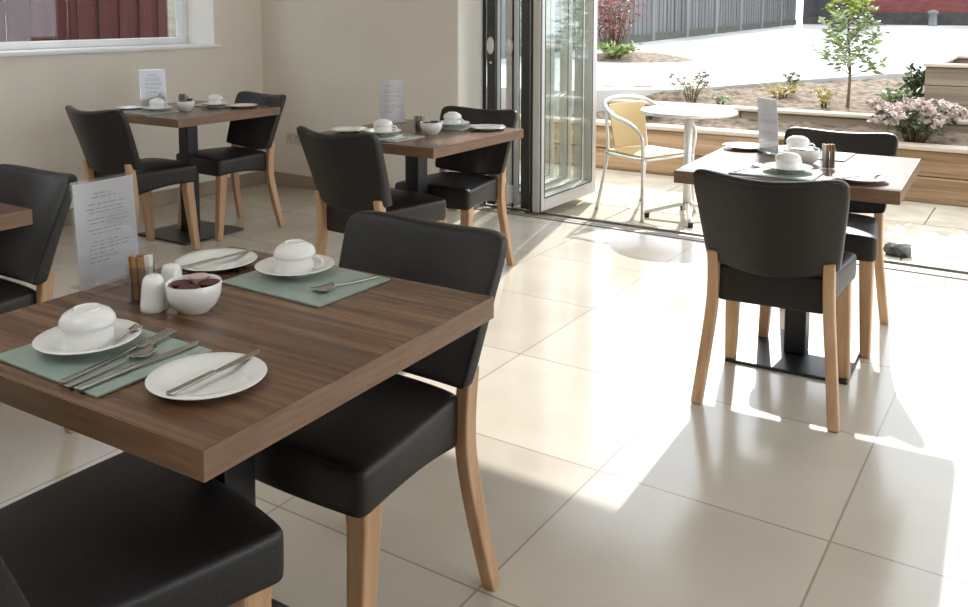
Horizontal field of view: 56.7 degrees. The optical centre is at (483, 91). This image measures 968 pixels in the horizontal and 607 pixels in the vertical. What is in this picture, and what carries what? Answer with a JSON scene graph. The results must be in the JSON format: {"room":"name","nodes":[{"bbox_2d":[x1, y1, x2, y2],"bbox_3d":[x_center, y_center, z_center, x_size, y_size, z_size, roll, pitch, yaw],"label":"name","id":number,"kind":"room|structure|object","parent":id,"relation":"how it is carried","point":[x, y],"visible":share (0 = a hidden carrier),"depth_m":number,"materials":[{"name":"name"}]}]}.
{"room":"restaurant dining room","nodes":[
{"label":"restaurant dining room","id":0,"kind":"room"},
{"bbox_2d":[0,0,263,208],"bbox_3d":[-3.789,-0.217,3.963,0.370,2.620,7.750,3,6,33],"label":"wall","id":1,"kind":"structure","parent":0,"point":[37,131],"depth_m":5.82,"materials":[{"name":"paint"}]},
{"bbox_2d":[0,0,221,56],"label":"window","id":2,"kind":"structure","parent":1,"relation":"in","point":[194,18],"depth_m":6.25,"materials":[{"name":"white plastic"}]},
{"bbox_2d":[64,171,264,225],"bbox_3d":[-3.631,0.928,3.958,0.014,0.100,7.140,3,6,33],"label":"baseboard","id":3,"kind":"structure","parent":1,"relation":"attached to","point":[167,196],"depth_m":6.42,"materials":[{"name":"wood"}]},
{"bbox_2d":[261,0,480,210],"bbox_3d":[1.640,-0.296,4.880,7.750,2.620,0.310,3,6,33],"label":"wall","id":4,"kind":"structure","parent":0,"point":[329,59],"depth_m":6.37,"materials":[{"name":"paint"}]},
{"bbox_2d":[286,132,300,144],"bbox_3d":[-1.434,0.357,6.740,0.146,0.086,0.014,3,6,33],"label":"wall socket","id":5,"kind":"object","parent":4,"relation":"attached to","point":[291,138],"visible":0.94,"depth_m":6.74,"materials":[{"name":"plastic"}]},
{"bbox_2d":[265,171,456,210],"bbox_3d":[-0.936,0.705,6.448,1.799,0.100,0.014,3,6,33],"label":"baseboard","id":6,"kind":"structure","parent":4,"relation":"attached to","point":[284,179],"depth_m":6.75,"materials":[{"name":"wood"}]},
{"bbox_2d":[457,0,482,210],"bbox_3d":[-0.087,-0.303,6.001,0.006,2.190,0.309,3,6,33],"label":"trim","id":7,"kind":"structure","parent":4,"relation":"attached to","point":[469,12],"depth_m":6.00,"materials":[{"name":"paint"}]},
{"bbox_2d":[483,0,486,202],"bbox_3d":[2.108,-0.185,4.718,5.079,2.190,0.090,3,6,33],"label":"trim","id":8,"kind":"structure","parent":4,"relation":"attached to","point":[484,1],"depth_m":6.12,"materials":[{"name":"metal"}]},
{"bbox_2d":[487,0,554,204],"bbox_3d":[0.271,-0.298,6.354,0.065,2.080,0.861,3,6,33],"label":"door","id":9,"kind":"structure","parent":4,"relation":"in","point":[493,6],"depth_m":6.37,"materials":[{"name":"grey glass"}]},
{"bbox_2d":[505,0,572,206],"bbox_3d":[0.388,-0.290,6.266,0.065,2.080,0.883,3,6,33],"label":"door","id":10,"kind":"structure","parent":4,"relation":"in","point":[512,190],"depth_m":6.04,"materials":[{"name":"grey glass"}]},
{"bbox_2d":[521,0,584,208],"bbox_3d":[0.500,-0.285,6.217,0.065,2.080,0.844,3,6,33],"label":"door","id":11,"kind":"structure","parent":4,"relation":"in","point":[525,4],"depth_m":6.16,"materials":[{"name":"grey metal"}]},
{"bbox_2d":[530,0,597,212],"bbox_3d":[0.559,-0.275,6.107,0.070,2.080,0.844,3,6,33],"label":"door","id":12,"kind":"structure","parent":4,"relation":"in","point":[540,201],"depth_m":5.87,"materials":[{"name":"grey metal"}]},
{"bbox_2d":[474,203,967,280],"bbox_3d":[2.075,0.946,4.776,5.085,0.086,0.200,3,6,33],"label":"door track","id":13,"kind":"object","parent":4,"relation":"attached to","point":[961,274],"depth_m":5.45,"materials":[{"name":"metal"}]},
{"bbox_2d":[0,183,967,606],"bbox_3d":[-0.353,1.225,1.923,7.750,0.120,7.250,3,6,33],"label":"floor","id":14,"kind":"structure","parent":0,"point":[604,484],"depth_m":2.69,"materials":[{"name":"tile"}]},
{"bbox_2d":[0,203,32,230],"bbox_3d":[-1.860,0.730,2.570,0.759,0.747,0.759,3,6,33],"label":"dining table","id":15,"kind":"object","parent":14,"relation":"on","point":[11,216],"visible":1,"depth_m":2.62,"materials":[{"name":"brown wood"}]},
{"bbox_2d":[0,164,77,433],"bbox_3d":[-1.581,0.680,2.772,0.466,0.819,0.572,3,6,32],"label":"dining chair","id":16,"kind":"object","parent":14,"relation":"on","point":[27,253],"visible":0.79,"depth_m":2.86,"materials":[{"name":"leather"}]},
{"bbox_2d":[65,105,199,256],"bbox_3d":[-1.910,0.483,4.852,0.466,0.835,0.572,3,6,32],"label":"dining chair","id":17,"kind":"object","parent":14,"relation":"on","point":[106,140],"visible":0.87,"depth_m":4.69,"materials":[{"name":"leather"}]},
{"bbox_2d":[0,451,283,606],"bbox_3d":[-0.704,0.803,1.422,0.494,0.819,0.641,4,7,40],"label":"dining chair","id":18,"kind":"object","parent":14,"relation":"on","point":[125,529],"visible":0.94,"depth_m":1.45,"materials":[{"name":"leather"}]},
{"bbox_2d":[98,100,279,244],"bbox_3d":[-1.761,0.478,5.357,0.759,0.747,0.759,3,6,32],"label":"dining table","id":19,"kind":"object","parent":14,"relation":"on","point":[187,122],"visible":0.59,"depth_m":5.29,"materials":[{"name":"wood"}]},
{"bbox_2d":[114,105,144,109],"bbox_3d":[-2.088,0.100,5.296,0.184,0.016,0.184,3,6,33],"label":"plate","id":20,"kind":"object","parent":19,"relation":"on","point":[126,107],"visible":0.88,"depth_m":5.33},
{"bbox_2d":[123,109,178,115],"bbox_3d":[-1.939,0.118,5.159,0.290,0.005,0.220,3,6,33],"label":"placemat","id":21,"kind":"object","parent":19,"relation":"on","point":[145,112],"visible":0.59,"depth_m":5.12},
{"bbox_2d":[149,98,167,108],"bbox_3d":[-1.889,0.074,5.192,0.100,0.065,0.093,-3,6,-28],"label":"teacup","id":22,"kind":"object","parent":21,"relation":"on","point":[154,103],"visible":0.94,"depth_m":5.16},
{"bbox_2d":[140,70,165,105],"bbox_3d":[-2.001,-0.018,5.430,0.156,0.228,0.080,-4,7,-39],"label":"menu stand","id":23,"kind":"object","parent":19,"relation":"on","point":[152,82],"visible":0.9,"depth_m":5.43,"materials":[{"name":"paper"}]},
{"bbox_2d":[176,100,194,110],"bbox_3d":[-1.743,0.085,5.238,0.107,0.058,0.107,3,6,33],"label":"bowl","id":24,"kind":"object","parent":19,"relation":"on","point":[182,106],"visible":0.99,"depth_m":5.20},
{"bbox_2d":[195,103,234,108],"bbox_3d":[-1.636,0.086,5.515,0.290,0.005,0.220,3,6,33],"label":"placemat","id":25,"kind":"object","parent":19,"relation":"on","point":[196,105],"visible":0.41,"depth_m":5.42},
{"bbox_2d":[207,94,225,103],"bbox_3d":[-1.620,0.053,5.422,0.100,0.065,0.093,-3,6,-28],"label":"teacup","id":26,"kind":"object","parent":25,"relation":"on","point":[215,98],"visible":0.94,"depth_m":5.39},
{"bbox_2d":[227,103,257,107],"bbox_3d":[-1.460,0.089,5.419,0.184,0.016,0.184,3,6,33],"label":"plate","id":27,"kind":"object","parent":19,"relation":"on","point":[236,105],"visible":1,"depth_m":5.45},
{"bbox_2d":[176,91,285,240],"bbox_3d":[-1.525,0.434,5.493,0.466,0.819,0.572,4,7,39],"label":"dining chair","id":28,"kind":"object","parent":14,"relation":"on","point":[256,133],"visible":0.94,"depth_m":5.46,"materials":[{"name":"leather"}]},
{"bbox_2d":[0,246,493,606],"bbox_3d":[-0.502,0.805,1.751,0.759,0.747,0.759,3,6,31],"label":"dining table","id":29,"kind":"object","parent":14,"relation":"on","point":[317,360],"visible":0.54,"depth_m":1.55,"materials":[{"name":"brown wood"}]},
{"bbox_2d":[72,172,138,294],"bbox_3d":[-0.803,0.299,1.930,0.080,0.228,0.156,3,6,31],"label":"menu stand","id":30,"kind":"object","parent":29,"relation":"on","point":[104,210],"visible":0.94,"depth_m":1.93,"materials":[{"name":"paper"}]},
{"bbox_2d":[0,329,211,397],"bbox_3d":[-0.648,0.448,1.528,0.290,0.005,0.220,3,6,33],"label":"placemat","id":31,"kind":"object","parent":29,"relation":"on","point":[54,368],"visible":0.58,"depth_m":1.49,"materials":[{"name":"fabric"}]},
{"bbox_2d":[32,318,141,354],"bbox_3d":[-0.685,0.432,1.552,0.174,0.022,0.174,3,6,33],"label":"saucer","id":32,"kind":"object","parent":31,"relation":"on","point":[49,341],"visible":0.51,"depth_m":1.54,"materials":[{"name":"ceramic"}]},
{"bbox_2d":[111,324,142,343],"bbox_3d":[-0.620,0.421,1.555,0.025,0.009,0.078,1,5,11],"label":"teaspoon","id":33,"kind":"object","parent":32,"relation":"on","point":[134,327],"visible":1,"depth_m":1.57,"materials":[{"name":"metal"}]},
{"bbox_2d":[128,324,142,331],"bbox_3d":[-0.615,0.418,1.581,0.025,0.009,0.025,1,5,11],"label":"bowl","id":34,"kind":"object","parent":33,"relation":"on","point":[135,327],"depth_m":1.59,"materials":[{"name":"metal"}]},
{"bbox_2d":[58,303,116,350],"bbox_3d":[-0.689,0.404,1.551,0.101,0.065,0.093,2,6,23],"label":"teacup","id":35,"kind":"object","parent":31,"relation":"on","point":[86,326],"visible":0.98,"depth_m":1.52,"materials":[{"name":"ceramic"}]},
{"bbox_2d":[64,343,157,387],"bbox_3d":[-0.604,0.445,1.457,0.034,0.012,0.169,3,6,29],"label":"teaspoon","id":36,"kind":"object","parent":31,"relation":"on","point":[145,351],"visible":1,"depth_m":1.48,"materials":[{"name":"metal"}]},
{"bbox_2d":[126,343,157,357],"bbox_3d":[-0.576,0.440,1.508,0.034,0.012,0.054,3,6,29],"label":"bowl","id":37,"kind":"object","parent":36,"relation":"on","point":[145,351],"depth_m":1.52,"materials":[{"name":"metal"}]},
{"bbox_2d":[59,328,176,382],"bbox_3d":[-0.611,0.442,1.507,0.028,0.009,0.238,2,6,25],"label":"fork","id":38,"kind":"object","parent":31,"relation":"on","point":[153,339],"visible":1,"depth_m":1.52,"materials":[{"name":"metal"}]},
{"bbox_2d":[75,341,199,390],"bbox_3d":[-0.558,0.447,1.470,0.016,0.006,0.238,3,6,32],"label":"table knife","id":39,"kind":"object","parent":31,"relation":"on","point":[86,385],"visible":1,"depth_m":1.45,"materials":[{"name":"metal"}]},
{"bbox_2d":[140,273,167,313],"bbox_3d":[-0.648,0.394,1.758,0.051,0.072,0.051,3,6,33],"label":"salt shaker","id":40,"kind":"object","parent":29,"relation":"on","point":[153,299],"visible":1,"depth_m":1.74,"materials":[{"name":"ceramic"}]},
{"bbox_2d":[161,262,181,282],"bbox_3d":[-0.663,0.391,1.903,0.048,0.052,0.048,3,6,33],"label":"salt shaker","id":41,"kind":"object","parent":29,"relation":"on","point":[171,270],"visible":0.64,"depth_m":1.89,"materials":[{"name":"ceramic"}]},
{"bbox_2d":[165,274,221,314],"bbox_3d":[-0.569,0.401,1.758,0.107,0.058,0.107,3,6,33],"label":"bowl","id":42,"kind":"object","parent":29,"relation":"on","point":[201,300],"visible":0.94,"depth_m":1.72,"materials":[{"name":"ceramic"}]},
{"bbox_2d":[170,279,191,288],"bbox_3d":[-0.596,0.386,1.765,0.041,0.020,0.041,-1,5,-11],"label":"pot","id":43,"kind":"object","parent":42,"relation":"in","point":[175,284],"visible":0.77,"depth_m":1.76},
{"bbox_2d":[177,284,199,289],"bbox_3d":[-0.570,0.388,1.732,0.041,0.020,0.041,1,5,11],"label":"pot","id":44,"kind":"object","parent":42,"relation":"in","point":[187,286],"visible":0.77,"depth_m":1.73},
{"bbox_2d":[188,273,208,285],"bbox_3d":[-0.570,0.377,1.788,0.041,0.020,0.041,1,5,8],"label":"butter portion","id":45,"kind":"object","parent":42,"relation":"in","point":[195,278],"visible":0.77,"depth_m":1.78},
{"bbox_2d":[190,277,206,285],"bbox_3d":[-0.570,0.378,1.788,0.036,0.018,0.036,1,5,8],"label":"tub","id":46,"kind":"object","parent":45,"relation":"in","point":[195,280],"depth_m":1.77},
{"bbox_2d":[198,279,219,287],"bbox_3d":[-0.540,0.384,1.764,0.041,0.020,0.041,-2,5,-19],"label":"pot","id":47,"kind":"object","parent":42,"relation":"in","point":[204,283],"visible":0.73,"depth_m":1.76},
{"bbox_2d":[145,352,266,399],"bbox_3d":[-0.435,0.453,1.411,0.184,0.016,0.184,3,6,33],"label":"plate","id":48,"kind":"object","parent":29,"relation":"on","point":[244,375],"visible":0.92,"depth_m":1.42,"materials":[{"name":"ceramic"}]},
{"bbox_2d":[166,349,260,395],"bbox_3d":[-0.421,0.442,1.420,0.014,0.006,0.202,3,6,28],"label":"table knife","id":49,"kind":"object","parent":48,"relation":"on","point":[198,379],"visible":1,"depth_m":1.40,"materials":[{"name":"metal"}]},
{"bbox_2d":[174,248,256,271],"bbox_3d":[-0.616,0.394,2.063,0.184,0.016,0.184,3,6,33],"label":"plate","id":50,"kind":"object","parent":29,"relation":"on","point":[243,259],"visible":0.84,"depth_m":2.08,"materials":[{"name":"ceramic"}]},
{"bbox_2d":[181,249,252,269],"bbox_3d":[-0.610,0.384,2.060,0.015,0.006,0.202,4,6,37],"label":"table knife","id":51,"kind":"object","parent":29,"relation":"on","point":[249,250],"visible":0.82,"depth_m":2.04,"materials":[{"name":"metal"}]},
{"bbox_2d":[222,266,389,307],"bbox_3d":[-0.386,0.411,1.942,0.290,0.005,0.220,4,6,34],"label":"placemat","id":52,"kind":"object","parent":29,"relation":"on","point":[297,289],"visible":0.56,"depth_m":1.91,"materials":[{"name":"fabric"}]},
{"bbox_2d":[255,254,334,277],"bbox_3d":[-0.419,0.393,1.990,0.174,0.022,0.174,3,6,33],"label":"saucer","id":53,"kind":"object","parent":52,"relation":"on","point":[265,266],"visible":0.53,"depth_m":1.98,"materials":[{"name":"ceramic"}]},
{"bbox_2d":[273,239,323,274],"bbox_3d":[-0.416,0.365,1.989,0.100,0.065,0.093,-3,6,-28],"label":"teacup","id":54,"kind":"object","parent":52,"relation":"on","point":[292,256],"visible":0.98,"depth_m":1.95,"materials":[{"name":"ceramic"}]},
{"bbox_2d":[310,275,378,291],"bbox_3d":[-0.292,0.405,1.901,0.169,0.012,0.034,-5,7,-44],"label":"teaspoon","id":55,"kind":"object","parent":52,"relation":"on","point":[328,286],"visible":1,"depth_m":1.88,"materials":[{"name":"metal"}]},
{"bbox_2d":[310,282,334,291],"bbox_3d":[-0.334,0.408,1.861,0.054,0.012,0.034,-5,7,-44],"label":"bowl","id":56,"kind":"object","parent":55,"relation":"on","point":[328,286],"depth_m":1.87,"materials":[{"name":"metal"}]},
{"bbox_3d":[-0.692,0.387,1.813,0.058,0.075,0.058,3,6,33],"label":"glass","id":57,"kind":"object","parent":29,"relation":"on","visible":0},
{"bbox_2d":[127,255,133,298],"bbox_3d":[-0.709,0.375,1.809,0.006,0.088,0.016,4,6,35],"label":"stick","id":58,"kind":"object","parent":57,"relation":"in","point":[128,257],"visible":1,"depth_m":1.80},
{"bbox_2d":[131,256,139,299],"bbox_3d":[-0.700,0.376,1.800,0.016,0.088,0.005,2,5,17],"label":"stick","id":59,"kind":"object","parent":57,"relation":"in","point":[134,265],"visible":0.99,"depth_m":1.80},
{"bbox_2d":[137,257,144,292],"bbox_3d":[-0.685,0.376,1.799,0.016,0.088,0.008,0,5,-5],"label":"stick","id":60,"kind":"object","parent":57,"relation":"in","point":[141,268],"visible":0.51,"depth_m":1.79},
{"bbox_2d":[144,255,150,274],"bbox_3d":[-0.677,0.375,1.809,0.016,0.088,0.009,0,5,-3],"label":"stick","id":61,"kind":"object","parent":57,"relation":"in","point":[147,263],"visible":0.44,"depth_m":1.81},
{"bbox_2d":[296,126,445,255],"bbox_3d":[-0.501,0.562,3.969,0.466,0.839,0.572,4,6,36],"label":"dining chair","id":62,"kind":"object","parent":14,"relation":"on","point":[349,171],"visible":0.8,"depth_m":3.77,"materials":[{"name":"leather"}]},
{"bbox_2d":[255,210,507,606],"bbox_3d":[-0.259,0.743,2.016,0.470,0.831,0.572,4,6,34],"label":"dining chair","id":63,"kind":"object","parent":14,"relation":"on","point":[348,460],"visible":0.62,"depth_m":1.95,"materials":[{"name":"leather"}]},
{"bbox_2d":[319,119,523,193],"bbox_3d":[-0.329,0.568,4.372,0.759,0.747,0.759,3,6,33],"label":"dining table","id":64,"kind":"object","parent":14,"relation":"on","point":[416,152],"visible":0.31,"depth_m":4.21,"materials":[{"name":"wood"}]},
{"bbox_2d":[330,126,367,132],"bbox_3d":[-0.653,0.188,4.333,0.184,0.016,0.184,3,6,33],"label":"plate","id":65,"kind":"object","parent":64,"relation":"on","point":[342,129],"visible":0.98,"depth_m":4.37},
{"bbox_2d":[379,79,408,122],"bbox_3d":[-0.474,0.051,4.681,0.156,0.228,0.080,-4,6,-37],"label":"menu stand","id":66,"kind":"object","parent":64,"relation":"on","point":[391,92],"visible":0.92,"depth_m":4.69,"materials":[{"name":"paper"}]},
{"bbox_2d":[372,133,424,142],"bbox_3d":[-0.453,0.211,4.146,0.290,0.005,0.220,3,6,33],"label":"placemat","id":67,"kind":"object","parent":64,"relation":"on","point":[380,137],"visible":0.52,"depth_m":4.11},
{"bbox_2d":[364,128,400,134],"bbox_3d":[-0.475,0.192,4.212,0.174,0.022,0.174,3,6,33],"label":"saucer","id":68,"kind":"object","parent":67,"relation":"on","point":[371,130],"visible":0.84,"depth_m":4.18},
{"bbox_2d":[373,119,396,131],"bbox_3d":[-0.472,0.164,4.212,0.101,0.065,0.093,-4,6,-36],"label":"teacup","id":69,"kind":"object","parent":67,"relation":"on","point":[380,125],"visible":0.97,"depth_m":4.18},
{"bbox_2d":[420,121,441,134],"bbox_3d":[-0.251,0.174,4.262,0.107,0.058,0.107,3,6,33],"label":"bowl","id":70,"kind":"object","parent":64,"relation":"on","point":[427,128],"visible":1,"depth_m":4.22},
{"bbox_2d":[414,124,475,130],"bbox_3d":[-0.176,0.176,4.537,0.290,0.005,0.220,3,6,33],"label":"placemat","id":71,"kind":"object","parent":64,"relation":"on","point":[465,126],"visible":0.28,"depth_m":4.46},
{"bbox_2d":[443,112,463,123],"bbox_3d":[-0.158,0.138,4.500,0.093,0.065,0.101,-2,5,-18],"label":"teacup","id":72,"kind":"object","parent":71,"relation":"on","point":[449,117],"visible":0.94,"depth_m":4.47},
{"bbox_2d":[441,120,469,126],"bbox_3d":[-0.159,0.166,4.506,0.174,0.022,0.174,3,6,33],"label":"saucer","id":73,"kind":"object","parent":71,"relation":"on","point":[465,122],"visible":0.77,"depth_m":4.47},
{"bbox_2d":[469,124,505,130],"bbox_3d":[0.016,0.181,4.418,0.184,0.016,0.184,3,6,33],"label":"plate","id":74,"kind":"object","parent":64,"relation":"on","point":[488,128],"visible":0.97,"depth_m":4.44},
{"bbox_2d":[395,106,517,265],"bbox_3d":[-0.126,0.513,4.629,0.466,0.819,0.572,3,6,30],"label":"dining chair","id":75,"kind":"object","parent":14,"relation":"on","point":[463,189],"visible":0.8,"depth_m":4.64,"materials":[{"name":"leather"}]},
{"bbox_2d":[691,169,856,431],"bbox_3d":[1.003,0.654,3.079,0.489,0.819,0.572,3,6,28],"label":"dining chair","id":76,"kind":"object","parent":14,"relation":"on","point":[778,244],"visible":1,"depth_m":2.89,"materials":[{"name":"leather"}]},
{"bbox_2d":[674,146,920,384],"bbox_3d":[1.218,0.652,3.465,0.759,0.747,0.759,3,6,30],"label":"dining table","id":77,"kind":"object","parent":14,"relation":"on","point":[791,349],"visible":0.62,"depth_m":3.42,"materials":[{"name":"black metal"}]},
{"bbox_2d":[722,142,760,150],"bbox_3d":[1.108,0.237,3.812,0.184,0.016,0.184,3,6,33],"label":"plate","id":78,"kind":"object","parent":77,"relation":"on","point":[737,147],"visible":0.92,"depth_m":3.84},
{"bbox_2d":[758,98,778,153],"bbox_3d":[1.177,0.142,3.682,0.080,0.228,0.156,-1,5,-13],"label":"menu stand","id":79,"kind":"object","parent":77,"relation":"on","point":[767,109],"visible":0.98,"depth_m":3.68,"materials":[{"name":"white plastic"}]},
{"bbox_2d":[728,164,825,180],"bbox_3d":[1.062,0.294,3.246,0.290,0.005,0.220,3,6,33],"label":"placemat","id":80,"kind":"object","parent":77,"relation":"on","point":[759,171],"visible":0.83,"depth_m":3.21,"materials":[{"name":"fabric"}]},
{"bbox_2d":[763,162,812,172],"bbox_3d":[1.101,0.280,3.250,0.174,0.022,0.174,3,6,33],"label":"saucer","id":81,"kind":"object","parent":80,"relation":"on","point":[771,165],"visible":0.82,"depth_m":3.23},
{"bbox_2d":[775,151,801,169],"bbox_3d":[1.105,0.252,3.247,0.100,0.065,0.093,1,5,13],"label":"teacup","id":82,"kind":"object","parent":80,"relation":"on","point":[789,160],"visible":0.99,"depth_m":3.21,"materials":[{"name":"ceramic"}]},
{"bbox_2d":[791,147,819,164],"bbox_3d":[1.233,0.250,3.442,0.107,0.058,0.107,3,6,33],"label":"bowl","id":83,"kind":"object","parent":77,"relation":"on","point":[808,157],"visible":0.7,"depth_m":3.40,"materials":[{"name":"ceramic"}]},
{"bbox_2d":[769,149,854,161],"bbox_3d":[1.337,0.258,3.651,0.290,0.005,0.220,3,6,33],"label":"placemat","id":84,"kind":"object","parent":77,"relation":"on","point":[840,156],"visible":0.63,"depth_m":3.61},
{"bbox_2d":[786,135,815,149],"bbox_3d":[1.286,0.214,3.666,0.100,0.065,0.093,-3,6,-28],"label":"teacup","id":85,"kind":"object","parent":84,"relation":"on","point":[794,140],"visible":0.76,"depth_m":3.63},
{"bbox_2d":[832,171,888,182],"bbox_3d":[1.300,0.302,3.099,0.184,0.016,0.184,3,6,33],"label":"plate","id":86,"kind":"object","parent":77,"relation":"on","point":[874,178],"visible":0.91,"depth_m":3.12,"materials":[{"name":"ceramic"}]},
{"bbox_2d":[758,127,897,357],"bbox_3d":[1.442,0.594,3.750,0.466,0.819,0.572,3,6,31],"label":"dining chair","id":87,"kind":"object","parent":14,"relation":"on","point":[864,234],"visible":0.42,"depth_m":3.74,"materials":[{"name":"leather"}]},
{"label":"outside","id":88,"kind":"structure","parent":0,"visible":0},
{"bbox_2d":[559,111,967,145],"bbox_3d":[2.504,0.571,7.273,10.400,0.623,0.400,3,6,33],"label":"bed","id":89,"kind":"object","parent":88,"point":[955,138],"visible":0.12,"depth_m":7.34,"materials":[{"name":"wood"}]},
{"bbox_2d":[607,99,967,132],"bbox_3d":[3.799,0.300,6.713,8.953,0.143,0.150,3,6,33],"label":"wall","id":90,"kind":"structure","parent":89,"relation":"on","point":[833,118],"depth_m":7.34,"materials":[{"name":"concrete"}]},
{"bbox_2d":[865,96,967,142],"bbox_3d":[3.221,0.229,6.649,0.738,0.366,0.693,0,5,-3],"label":"flowering shrub","id":91,"kind":"object","parent":89,"relation":"on","point":[930,112],"visible":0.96,"depth_m":6.59,"materials":[{"name":"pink plant"}]},
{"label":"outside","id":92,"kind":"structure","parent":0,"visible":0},
{"bbox_2d":[559,78,924,116],"bbox_3d":[5.064,0.356,8.641,7.600,0.809,4.500,3,6,33],"label":"bed","id":93,"kind":"object","parent":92,"point":[865,89],"visible":0.13,"depth_m":8.40,"materials":[{"name":"soil"}]},
{"bbox_2d":[669,71,713,101],"bbox_3d":[1.930,-0.034,8.174,0.409,0.330,0.370,3,6,33],"label":"flowering plant","id":94,"kind":"object","parent":93,"relation":"on","point":[691,87],"visible":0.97,"depth_m":8.15,"materials":[{"name":"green plant"}]},
{"bbox_2d":[703,93,734,104],"bbox_3d":[2.114,0.071,8.027,0.271,0.148,0.235,3,6,33],"label":"plant","id":95,"kind":"object","parent":93,"relation":"on","point":[725,97],"visible":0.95,"depth_m":8.00,"materials":[{"name":"green plant"}]},
{"bbox_2d":[760,80,804,98],"bbox_3d":[2.785,-0.001,8.372,0.384,0.231,0.413,-3,6,-29],"label":"grassy tuft","id":96,"kind":"object","parent":93,"relation":"on","point":[785,91],"visible":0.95,"depth_m":8.33,"materials":[{"name":"yellow plant"}]},
{"bbox_2d":[782,69,800,92],"bbox_3d":[2.946,-0.076,8.567,0.172,0.282,0.158,3,6,33],"label":"heather plant","id":97,"kind":"object","parent":93,"relation":"on","point":[789,78],"visible":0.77,"depth_m":8.55,"materials":[{"name":"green plant"}]},
{"bbox_2d":[810,85,837,107],"bbox_3d":[2.938,0.057,7.768,0.293,0.243,0.200,-2,6,-21],"label":"seedling","id":98,"kind":"object","parent":93,"relation":"on","point":[824,100],"visible":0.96,"depth_m":7.75,"materials":[{"name":"yellow plant"}]},
{"bbox_2d":[810,0,888,107],"bbox_3d":[3.140,-0.456,7.752,0.644,1.310,0.714,-2,5,-18],"label":"sapling","id":99,"kind":"object","parent":93,"relation":"on","point":[839,16],"visible":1,"depth_m":7.67,"materials":[{"name":"green plant"}]},
{"bbox_2d":[874,81,920,103],"bbox_3d":[3.366,0.064,7.312,0.351,0.313,0.364,3,6,33],"label":"leafy plant","id":100,"kind":"object","parent":93,"relation":"on","point":[890,95],"visible":0.56,"depth_m":7.24,"materials":[{"name":"green plant"}]},
{"bbox_2d":[896,63,924,98],"bbox_3d":[3.649,-0.031,7.616,0.272,0.424,0.277,3,6,33],"label":"bush","id":101,"kind":"object","parent":93,"relation":"on","point":[914,81],"visible":0.73,"depth_m":7.57,"materials":[{"name":"green plant"}]},
{"bbox_2d":[923,55,967,115],"bbox_3d":[5.228,0.031,6.831,3.230,0.460,1.630,3,6,33],"label":"planter","id":102,"kind":"object","parent":93,"relation":"on","point":[946,77],"visible":0.78,"depth_m":6.95,"materials":[{"name":"wood"}]},
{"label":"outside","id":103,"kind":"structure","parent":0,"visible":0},
{"bbox_2d":[572,52,693,62],"bbox_3d":[2.052,-0.484,12.496,2.013,0.133,1.630,3,6,33],"label":"bed","id":104,"kind":"object","parent":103,"point":[636,57],"visible":0.51,"depth_m":12.01,"materials":[{"name":"soil"}]},
{"bbox_2d":[573,0,651,46],"bbox_3d":[1.795,-1.067,12.532,1.179,1.162,1.146,3,6,33],"label":"shrub","id":105,"kind":"object","parent":104,"relation":"on","point":[612,30],"visible":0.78,"depth_m":12.44,"materials":[{"name":"red plant"}]},
{"bbox_2d":[597,40,640,58],"bbox_3d":[1.794,-0.546,12.008,0.731,0.300,0.556,3,6,33],"label":"clump","id":106,"kind":"object","parent":104,"relation":"on","point":[619,50],"visible":0.94,"depth_m":11.99,"materials":[{"name":"green plant"}]},
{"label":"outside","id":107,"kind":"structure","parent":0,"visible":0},
{"bbox_2d":[495,160,967,269],"bbox_3d":[2.172,0.854,6.005,11.242,0.012,1.965,3,6,33],"label":"paving","id":108,"kind":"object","parent":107,"point":[942,241],"visible":0.16,"depth_m":6.10,"materials":[{"name":"stone"}]},
{"bbox_2d":[595,94,696,221],"bbox_3d":[1.104,0.436,6.184,0.557,0.792,0.505,-4,6,-35],"label":"bistro chair","id":109,"kind":"object","parent":108,"relation":"on","point":[628,124],"visible":0.84,"depth_m":6.22,"materials":[{"name":"metal"}]},
{"bbox_2d":[640,105,737,227],"bbox_3d":[1.352,0.486,5.957,0.630,0.729,0.630,3,6,33],"label":"bistro table","id":110,"kind":"object","parent":108,"relation":"on","point":[688,113],"visible":0.9,"depth_m":5.92,"materials":[{"name":"metal"}]},
{"bbox_2d":[520,114,967,206],"bbox_3d":[3.071,0.586,6.595,11.287,0.413,0.160,3,6,33],"label":"wall","id":111,"kind":"structure","parent":108,"relation":"on","point":[942,177],"depth_m":7.15,"materials":[{"name":"brown wood"}]},
{"bbox_2d":[883,241,910,257],"bbox_3d":[2.344,0.894,5.085,0.147,0.074,0.112,3,6,33],"label":"doorstop stone","id":112,"kind":"object","parent":108,"relation":"on","point":[893,248],"visible":0.99,"depth_m":5.04,"materials":[{"name":"stone"}]},
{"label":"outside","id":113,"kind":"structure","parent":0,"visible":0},
{"bbox_2d":[501,24,967,115],"bbox_3d":[5.435,-0.759,17.625,18.000,0.834,20.900,3,6,33],"label":"yard","id":114,"kind":"structure","parent":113,"point":[746,58],"depth_m":12.03,"materials":[{"name":"concrete"}]},
{"bbox_2d":[501,0,795,58],"bbox_3d":[4.233,-2.077,18.874,0.120,2.418,18.604,3,6,33],"label":"fence","id":115,"kind":"object","parent":114,"relation":"on","point":[671,19],"visible":0.39,"depth_m":18.93,"materials":[{"name":"metal"}]},
{"bbox_2d":[802,0,866,24],"bbox_3d":[11.175,-4.926,27.548,1.800,6.300,3.040,3,6,33],"label":"outbuilding","id":116,"kind":"structure","parent":114,"relation":"on","point":[812,11],"depth_m":26.76,"materials":[{"name":"grey"}]},
{"bbox_2d":[867,0,967,25],"bbox_3d":[15.220,-4.540,23.320,9.597,6.300,0.280,3,6,33],"label":"wall","id":117,"kind":"structure","parent":114,"relation":"on","point":[891,12],"depth_m":25.30,"materials":[{"name":"red brick"}]},
{"bbox_2d":[928,10,938,25],"bbox_3d":[12.311,-2.011,24.587,0.273,0.450,0.273,3,6,33],"label":"bollard","id":118,"kind":"object","parent":114,"relation":"on","point":[932,21],"visible":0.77,"depth_m":24.50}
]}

